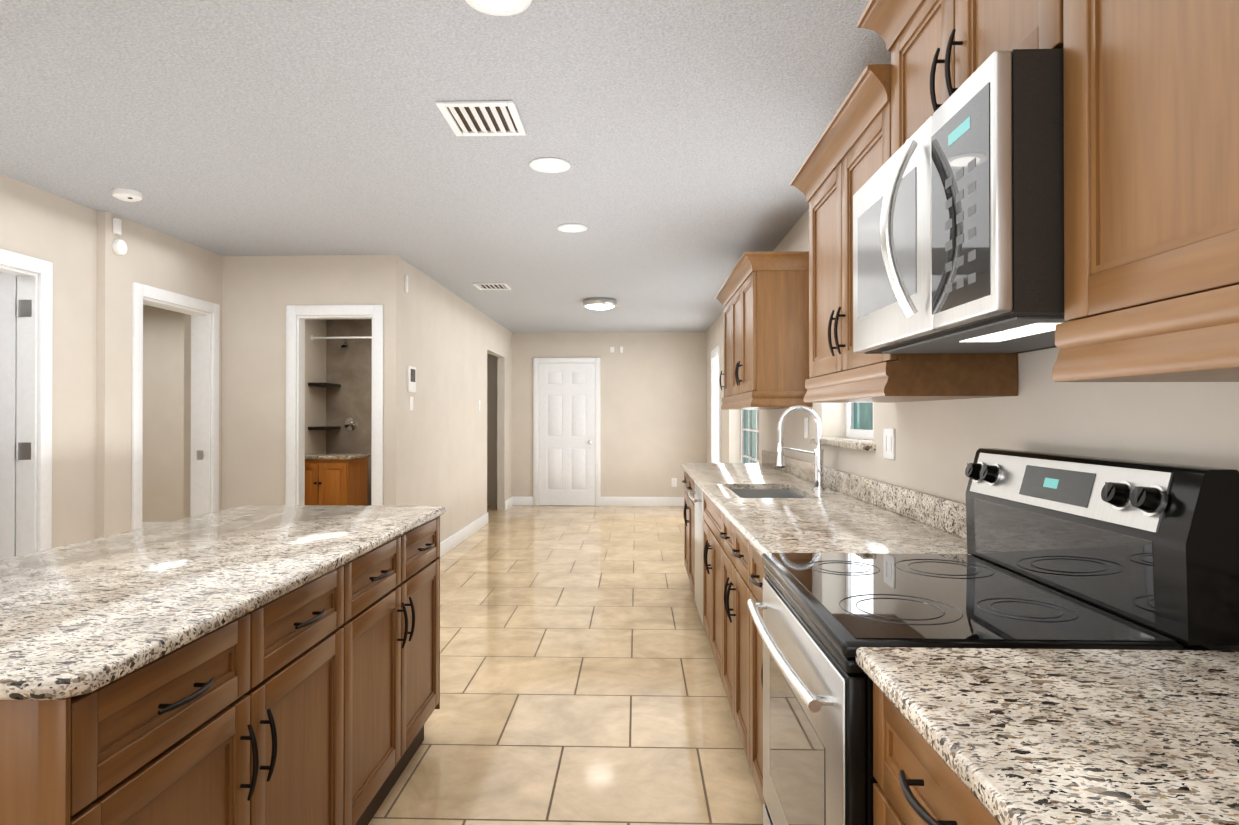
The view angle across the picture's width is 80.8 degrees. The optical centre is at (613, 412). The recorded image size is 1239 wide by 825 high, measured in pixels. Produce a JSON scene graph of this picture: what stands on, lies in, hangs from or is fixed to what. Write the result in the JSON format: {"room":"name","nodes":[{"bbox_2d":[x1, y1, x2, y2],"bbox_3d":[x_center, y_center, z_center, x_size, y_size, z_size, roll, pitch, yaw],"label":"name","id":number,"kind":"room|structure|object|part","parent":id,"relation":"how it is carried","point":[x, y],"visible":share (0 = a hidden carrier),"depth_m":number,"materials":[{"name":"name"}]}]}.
{"room":"kitchen","nodes":[
{"label":"kitchen","id":0,"kind":"room"},
{"bbox_2d":[0,174,221,547],"bbox_3d":[-3.144,0.043,1.208,0.150,2.480,8.500,0,0,2],"label":"wall","id":1,"kind":"structure","parent":0,"point":[95,276],"depth_m":4.22,"materials":[{"name":"paint"}]},
{"bbox_2d":[0,273,31,559],"bbox_3d":[-3.478,0.279,3.789,0.845,2.020,0.055,0,0,-6],"label":"door","id":2,"kind":"structure","parent":1,"relation":"in","point":[8,349],"depth_m":3.82,"materials":[{"name":"white wood"}]},
{"bbox_3d":[-3.094,0.228,3.815,0.076,1.640,0.012,0,0,2],"label":"door hinge","id":3,"kind":"part","parent":2,"relation":"part of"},
{"bbox_2d":[0,249,52,555],"bbox_3d":[-3.088,0.243,3.446,0.120,2.105,0.930,0,0,2],"label":"door frame","id":4,"kind":"structure","parent":1,"relation":"attached to","point":[34,473],"depth_m":3.83,"materials":[{"name":"white wood"}]},
{"bbox_2d":[113,218,120,234],"bbox_3d":[-2.959,-1.110,4.340,0.020,0.090,0.050,0,0,2],"label":"sensor","id":5,"kind":"object","parent":1,"relation":"attached to","point":[116,226],"visible":1,"depth_m":4.33,"materials":[{"name":"white plastic"}]},
{"bbox_2d":[112,239,126,254],"bbox_3d":[-2.951,-0.990,4.359,0.035,0.096,0.096,0,0,2],"label":"detector","id":6,"kind":"object","parent":1,"relation":"attached to","point":[119,246],"visible":1,"depth_m":4.34,"materials":[{"name":"white plastic"}]},
{"bbox_2d":[131,282,219,529],"bbox_3d":[-3.010,0.251,4.935,0.160,2.105,0.910,0,0,2],"label":"door frame","id":7,"kind":"structure","parent":1,"relation":"attached to","point":[204,497],"depth_m":5.30,"materials":[{"name":"white wood"}]},
{"bbox_2d":[197,450,202,459],"bbox_3d":[-3.009,0.311,5.299,0.050,0.070,0.001,0,0,2],"label":"strike plate","id":8,"kind":"object","parent":7,"relation":"attached to","point":[199,454],"visible":1,"depth_m":5.30,"materials":[{"name":"metal"}]},
{"bbox_2d":[142,306,183,521],"bbox_3d":[-4.610,0.080,7.958,2.510,2.480,0.100,0,0,2],"label":"wall","id":9,"kind":"structure","parent":0,"point":[163,425],"depth_m":7.92,"materials":[{"name":"paint"}]},
{"bbox_2d":[142,522,166,527],"bbox_3d":[-4.621,1.255,7.894,2.530,0.130,0.016,0,0,2],"label":"baseboard","id":10,"kind":"structure","parent":9,"relation":"attached to","point":[144,524],"depth_m":7.90,"materials":[{"name":"white wood"}]},
{"bbox_2d":[308,383,340,429],"bbox_3d":[-3.218,-0.066,8.120,0.179,0.515,0.450,0,0,2],"label":"shelf","id":11,"kind":"object","parent":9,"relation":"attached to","point":[324,427],"visible":1,"depth_m":7.98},
{"bbox_2d":[183,255,400,518],"bbox_3d":[-2.417,0.067,5.487,1.610,2.480,0.100,0,0,2],"label":"wall","id":12,"kind":"structure","parent":0,"point":[259,293],"depth_m":5.44,"materials":[{"name":"paint"}]},
{"bbox_2d":[285,305,383,505],"bbox_3d":[-2.073,0.254,5.465,0.730,2.105,0.120,0,0,2],"label":"door frame","id":13,"kind":"structure","parent":12,"relation":"attached to","point":[296,315],"depth_m":5.42,"materials":[{"name":"white wood"}]},
{"bbox_2d":[305,319,328,453],"bbox_3d":[-3.338,0.080,7.838,0.040,2.480,1.020,0,0,2],"label":"wall tile","id":14,"kind":"structure","parent":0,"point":[317,350],"depth_m":8.12,"materials":[{"name":"tile"}]},
{"bbox_2d":[310,335,371,340],"bbox_3d":[-2.473,-0.820,7.965,1.678,0.060,0.060,0,0,2],"label":"shower rod","id":15,"kind":"object","parent":14,"relation":"attached to","point":[312,337],"visible":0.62,"depth_m":7.97,"materials":[{"name":"white metal"}]},
{"bbox_2d":[329,319,371,505],"bbox_3d":[-2.480,0.083,8.390,1.720,2.480,0.100,0,0,2],"label":"wall tile","id":16,"kind":"structure","parent":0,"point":[349,370],"depth_m":8.36,"materials":[{"name":"tile"}]},
{"bbox_2d":[341,339,356,430],"bbox_3d":[-3.014,-0.325,8.251,0.150,1.064,0.219,0,0,2],"label":"shower head","id":17,"kind":"object","parent":16,"relation":"attached to","point":[350,424],"visible":0.98,"depth_m":8.35},
{"bbox_2d":[0,0,890,332],"bbox_3d":[-1.496,-1.239,4.414,11.000,0.120,17.000,0,0,2],"label":"ceiling","id":18,"kind":"structure","parent":0,"point":[682,136],"depth_m":3.06,"materials":[{"name":"white paint"}]},
{"bbox_2d":[111,188,142,201],"bbox_3d":[-2.603,-1.161,3.899,0.140,0.042,0.140,0,0,2],"label":"smoke detector","id":19,"kind":"object","parent":18,"relation":"attached to","point":[125,194],"visible":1,"depth_m":3.86,"materials":[{"name":"white plastic"}]},
{"bbox_2d":[436,100,525,135],"bbox_3d":[-0.523,-1.180,2.932,0.300,0.013,0.320,0,0,2],"label":"ceiling vent","id":20,"kind":"object","parent":18,"relation":"in","point":[482,118],"visible":1,"depth_m":2.92,"materials":[{"name":"white metal"}]},
{"bbox_2d":[473,283,510,289],"bbox_3d":[-1.113,-1.160,6.703,0.300,0.013,0.300,0,0,2],"label":"ceiling vent","id":21,"kind":"object","parent":18,"relation":"in","point":[492,286],"visible":1,"depth_m":6.70,"materials":[{"name":"white metal"}]},
{"bbox_2d":[465,0,531,15],"bbox_3d":[-0.330,-1.186,2.075,0.198,0.012,0.198,0,0,2],"label":"recessed light","id":22,"kind":"object","parent":18,"relation":"in","point":[502,7],"visible":1,"depth_m":2.12,"materials":[{"name":"white plastic"}]},
{"bbox_2d":[529,157,570,172],"bbox_3d":[-0.302,-1.178,3.475,0.198,0.012,0.198,0,0,2],"label":"recessed light","id":23,"kind":"object","parent":18,"relation":"in","point":[550,165],"visible":1,"depth_m":3.46,"materials":[{"name":"white plastic"}]},
{"bbox_2d":[557,224,587,232],"bbox_3d":[-0.262,-1.172,4.635,0.198,0.012,0.198,0,0,2],"label":"recessed light","id":24,"kind":"object","parent":18,"relation":"in","point":[573,228],"visible":0.98,"depth_m":4.62,"materials":[{"name":"white plastic"}]},
{"bbox_2d":[583,297,616,309],"bbox_3d":[-0.140,-1.114,7.522,0.350,0.094,0.350,0,0,2],"label":"flush ceiling light","id":25,"kind":"object","parent":18,"relation":"attached to","point":[599,303],"visible":1,"depth_m":7.40,"materials":[{"name":"white glass"}]},
{"bbox_2d":[400,258,511,541],"bbox_3d":[-1.582,0.080,7.982,0.100,2.480,4.940,0,0,2],"label":"wall","id":26,"kind":"structure","parent":0,"point":[450,340],"depth_m":6.96,"materials":[{"name":"paint"}]},
{"bbox_2d":[404,275,407,292],"bbox_3d":[-1.598,-0.993,5.617,0.020,0.130,0.040,0,0,2],"label":"sensor","id":27,"kind":"object","parent":26,"relation":"attached to","point":[406,283],"visible":1,"depth_m":5.60,"materials":[{"name":"white plastic"}]},
{"bbox_2d":[410,396,412,409],"bbox_3d":[-1.601,-0.072,5.772,0.004,0.110,0.090,0,0,2],"label":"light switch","id":28,"kind":"object","parent":26,"relation":"attached to","point":[411,403],"visible":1,"depth_m":5.77,"materials":[{"name":"white plastic"}]},
{"bbox_2d":[407,366,415,391],"bbox_3d":[-1.593,-0.262,5.753,0.021,0.200,0.170,0,0,2],"label":"thermostat","id":29,"kind":"object","parent":26,"relation":"attached to","point":[411,378],"visible":1,"depth_m":5.71,"materials":[{"name":"white plastic"}]},
{"bbox_2d":[440,512,487,557],"bbox_3d":[-1.554,1.250,7.046,0.016,0.130,3.316,0,0,2],"label":"baseboard","id":30,"kind":"structure","parent":26,"relation":"attached to","point":[451,542],"depth_m":7.41,"materials":[{"name":"white wood"}]},
{"bbox_2d":[505,496,512,510],"bbox_3d":[-1.455,1.267,10.147,0.016,0.130,0.590,0,0,2],"label":"baseboard","id":31,"kind":"structure","parent":26,"relation":"attached to","point":[509,502],"depth_m":10.11,"materials":[{"name":"white wood"}]},
{"bbox_2d":[368,505,762,824],"bbox_3d":[-1.496,1.351,4.400,11.000,0.100,17.000,0,0,2],"label":"floor","id":32,"kind":"structure","parent":0,"point":[581,683],"depth_m":3.40,"materials":[{"name":"tile"}]},
{"bbox_2d":[0,509,445,824],"bbox_3d":[-1.109,0.846,1.982,0.833,0.884,1.926,0,0,2],"label":"kitchen island","id":33,"kind":"object","parent":32,"relation":"on","point":[261,665],"depth_m":1.54,"materials":[{"name":"brown wood"}]},
{"bbox_2d":[0,505,445,704],"bbox_3d":[-1.125,0.387,1.987,0.843,0.030,1.960,0,0,2],"label":"island countertop","id":34,"kind":"structure","parent":33,"relation":"on","point":[75,616],"depth_m":1.59,"materials":[{"name":"beige stone"}]},
{"bbox_2d":[305,453,370,505],"bbox_3d":[-2.988,0.881,7.674,0.650,0.875,0.595,0,0,2],"label":"bathroom vanity","id":35,"kind":"object","parent":32,"relation":"on","point":[335,478],"visible":0.48,"depth_m":7.41,"materials":[{"name":"brown wood"}]},
{"bbox_2d":[682,470,692,589],"bbox_3d":[0.844,0.862,5.128,0.623,0.884,1.000,0,0,2],"label":"base cabinet","id":36,"kind":"object","parent":32,"relation":"on","point":[688,482],"depth_m":5.10,"materials":[{"name":"brown wood"}]},
{"bbox_2d":[693,486,694,595],"bbox_3d":[0.819,0.858,4.329,0.623,0.884,0.716,0,0,2],"label":"base cabinet","id":37,"kind":"object","parent":32,"relation":"on","point":[693,486],"depth_m":4.67,"materials":[{"name":"brown wood"}]},
{"bbox_2d":[688,483,703,626],"bbox_3d":[0.790,0.860,4.330,0.677,0.880,0.594,0,0,2],"label":"dishwasher","id":38,"kind":"object","parent":32,"relation":"on","point":[698,501],"visible":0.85,"depth_m":4.27,"materials":[{"name":"silver metal"}]},
{"bbox_2d":[717,510,740,738],"bbox_3d":[0.768,0.849,2.740,0.623,0.884,0.876,0,0,2],"label":"base cabinet","id":39,"kind":"object","parent":32,"relation":"on","point":[728,540],"depth_m":2.90,"materials":[{"name":"brown wood"}]},
{"bbox_2d":[703,486,848,663],"bbox_3d":[0.794,0.854,3.545,0.623,0.884,0.968,0,0,2],"label":"base cabinet","id":40,"kind":"object","parent":32,"relation":"on","point":[709,511],"depth_m":3.62,"materials":[{"name":"brown wood"}]},
{"bbox_2d":[741,538,990,806],"bbox_3d":[0.749,0.846,2.158,0.623,0.884,0.520,0,0,2],"label":"base cabinet","id":41,"kind":"object","parent":32,"relation":"on","point":[752,568],"depth_m":2.32,"materials":[{"name":"brown wood"}]},
{"bbox_2d":[681,462,986,561],"bbox_3d":[0.788,0.397,3.776,0.648,0.030,3.752,0,0,2],"label":"countertop","id":42,"kind":"structure","parent":41,"relation":"on","point":[767,525],"depth_m":2.51,"materials":[{"name":"beige stone"}]},
{"bbox_2d":[732,490,804,497],"bbox_3d":[0.753,0.514,3.562,0.374,0.204,0.704,0,0,2],"label":"sink","id":43,"kind":"object","parent":42,"relation":"in","point":[765,494],"depth_m":3.91,"materials":[{"name":"silver metal"}]},
{"bbox_2d":[776,405,824,489],"bbox_3d":[0.933,0.171,3.578,0.241,0.419,0.162,0,0,2],"label":"faucet","id":44,"kind":"object","parent":42,"relation":"on","point":[819,469],"visible":1,"depth_m":3.62,"materials":[{"name":"silver metal"}]},
{"bbox_2d":[873,691,987,824],"bbox_3d":[0.708,0.839,0.850,0.623,0.884,0.556,0,0,2],"label":"base cabinet","id":45,"kind":"object","parent":32,"relation":"on","point":[910,789],"depth_m":0.99,"materials":[{"name":"brown wood"}]},
{"bbox_2d":[856,647,1238,824],"bbox_3d":[0.672,0.377,0.123,0.648,0.030,2.018,0,0,2],"label":"countertop","id":46,"kind":"structure","parent":45,"relation":"on","point":[1028,736],"depth_m":0.85,"materials":[{"name":"beige stone"}]},
{"bbox_2d":[747,448,1238,824],"bbox_3d":[0.653,0.688,1.516,0.670,1.194,0.762,0,0,2],"label":"range","id":47,"kind":"object","parent":32,"relation":"on","point":[1081,552],"visible":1,"depth_m":1.33,"materials":[{"name":"black metal"}]},
{"bbox_2d":[487,332,705,505],"bbox_3d":[-0.937,0.094,10.482,4.530,2.480,0.100,0,0,2],"label":"wall","id":48,"kind":"structure","parent":0,"point":[652,411],"depth_m":10.39,"materials":[{"name":"paint"}]},
{"bbox_2d":[513,496,532,505],"bbox_3d":[-1.264,1.269,10.428,0.320,0.130,0.016,0,0,2],"label":"baseboard","id":49,"kind":"structure","parent":48,"relation":"attached to","point":[517,500],"depth_m":10.42,"materials":[{"name":"white wood"}]},
{"bbox_2d":[533,358,599,505],"bbox_3d":[-0.664,0.276,10.409,0.960,2.115,0.028,0,0,2],"label":"door frame","id":50,"kind":"structure","parent":48,"relation":"attached to","point":[536,361],"depth_m":10.40,"materials":[{"name":"white wood"}]},
{"bbox_2d":[539,363,594,505],"bbox_3d":[-0.665,0.313,10.374,0.804,2.030,0.093,0,0,2],"label":"back door","id":51,"kind":"structure","parent":48,"relation":"in","point":[566,434],"depth_m":10.40,"materials":[{"name":"white wood"}]},
{"bbox_2d":[600,497,683,505],"bbox_3d":[0.550,1.269,10.370,1.550,0.130,0.016,0,0,2],"label":"baseboard","id":52,"kind":"structure","parent":48,"relation":"attached to","point":[604,501],"depth_m":10.37,"materials":[{"name":"white wood"}]},
{"bbox_2d":[671,478,676,486],"bbox_3d":[0.865,0.998,10.365,0.075,0.120,0.009,0,0,2],"label":"electrical outlet","id":53,"kind":"object","parent":48,"relation":"attached to","point":[673,482],"visible":1,"depth_m":10.36,"materials":[{"name":"white plastic"}]},
{"bbox_2d":[706,208,1238,650],"bbox_3d":[1.209,0.056,3.590,0.200,2.480,13.740,0,0,2],"label":"wall","id":54,"kind":"structure","parent":0,"point":[939,444],"depth_m":1.89,"materials":[{"name":"paint"}]},
{"bbox_2d":[711,345,720,462],"bbox_3d":[1.374,0.264,9.067,0.220,2.125,0.950,0,0,2],"label":"door frame","id":55,"kind":"structure","parent":54,"relation":"attached to","point":[715,358],"depth_m":9.45,"materials":[{"name":"white wood"}]},
{"bbox_2d":[723,299,726,398],"bbox_3d":[0.996,-0.469,5.283,0.326,0.710,0.536,0,0,2],"label":"upper cabinet","id":56,"kind":"object","parent":54,"relation":"attached to","point":[724,300],"depth_m":5.48,"materials":[{"name":"brown wood"}]},
{"bbox_2d":[741,410,758,462],"bbox_3d":[1.357,0.039,6.867,0.036,1.648,1.898,0,0,2],"label":"window","id":57,"kind":"structure","parent":54,"relation":"in","point":[749,436],"depth_m":7.33,"materials":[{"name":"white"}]},
{"bbox_2d":[727,263,809,398],"bbox_3d":[0.976,-0.473,4.636,0.326,0.710,1.010,0,0,2],"label":"upper cabinet","id":58,"kind":"object","parent":54,"relation":"attached to","point":[762,298],"depth_m":4.13,"materials":[{"name":"brown wood"}]},
{"bbox_2d":[804,418,807,437],"bbox_3d":[1.125,0.090,4.243,0.009,0.120,0.075,0,0,2],"label":"outlet","id":59,"kind":"object","parent":54,"relation":"attached to","point":[805,427],"visible":0.98,"depth_m":4.23,"materials":[{"name":"white plastic"}]},
{"bbox_2d":[811,403,875,450],"bbox_3d":[1.158,-0.320,3.479,0.216,0.966,0.908,0,0,2],"label":"window","id":60,"kind":"structure","parent":54,"relation":"in","point":[860,422],"depth_m":3.64,"materials":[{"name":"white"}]},
{"bbox_2d":[762,450,966,537],"bbox_3d":[1.101,0.332,3.766,0.022,0.099,3.752,0,0,2],"label":"backsplash","id":61,"kind":"structure","parent":54,"relation":"attached to","point":[943,513],"depth_m":2.78,"materials":[{"name":"beige stone"}]},
{"bbox_2d":[883,428,894,459],"bbox_3d":[1.080,0.122,2.854,0.010,0.120,0.115,0,0,2],"label":"light switch","id":62,"kind":"object","parent":54,"relation":"attached to","point":[888,443],"visible":0.98,"depth_m":2.84,"materials":[{"name":"white plastic"}]},
{"bbox_2d":[790,64,1017,402],"bbox_3d":[0.875,-0.475,2.381,0.385,0.870,0.960,0,0,2],"label":"upper cabinet","id":63,"kind":"object","parent":54,"relation":"attached to","point":[848,157],"visible":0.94,"depth_m":2.25,"materials":[{"name":"brown wood"}]},
{"bbox_2d":[857,0,1062,155],"bbox_3d":[0.843,-0.818,1.519,0.393,0.485,0.894,0,0,2],"label":"upper cabinet","id":64,"kind":"object","parent":54,"relation":"attached to","point":[942,51],"visible":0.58,"depth_m":1.57,"materials":[{"name":"brown wood"}]},
{"bbox_2d":[853,49,1068,353],"bbox_3d":[0.785,-0.360,1.518,0.508,0.421,0.754,0,0,2],"label":"microwave","id":65,"kind":"object","parent":64,"relation":"attached to","point":[958,221],"visible":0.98,"depth_m":1.25,"materials":[{"name":"silver metal"}]},
{"bbox_2d":[1055,0,1238,335],"bbox_3d":[0.847,-0.495,0.600,0.326,0.710,1.062,0,0,2],"label":"upper cabinet","id":66,"kind":"object","parent":54,"relation":"attached to","point":[1151,190],"depth_m":0.95,"materials":[{"name":"brown wood"}]}
]}

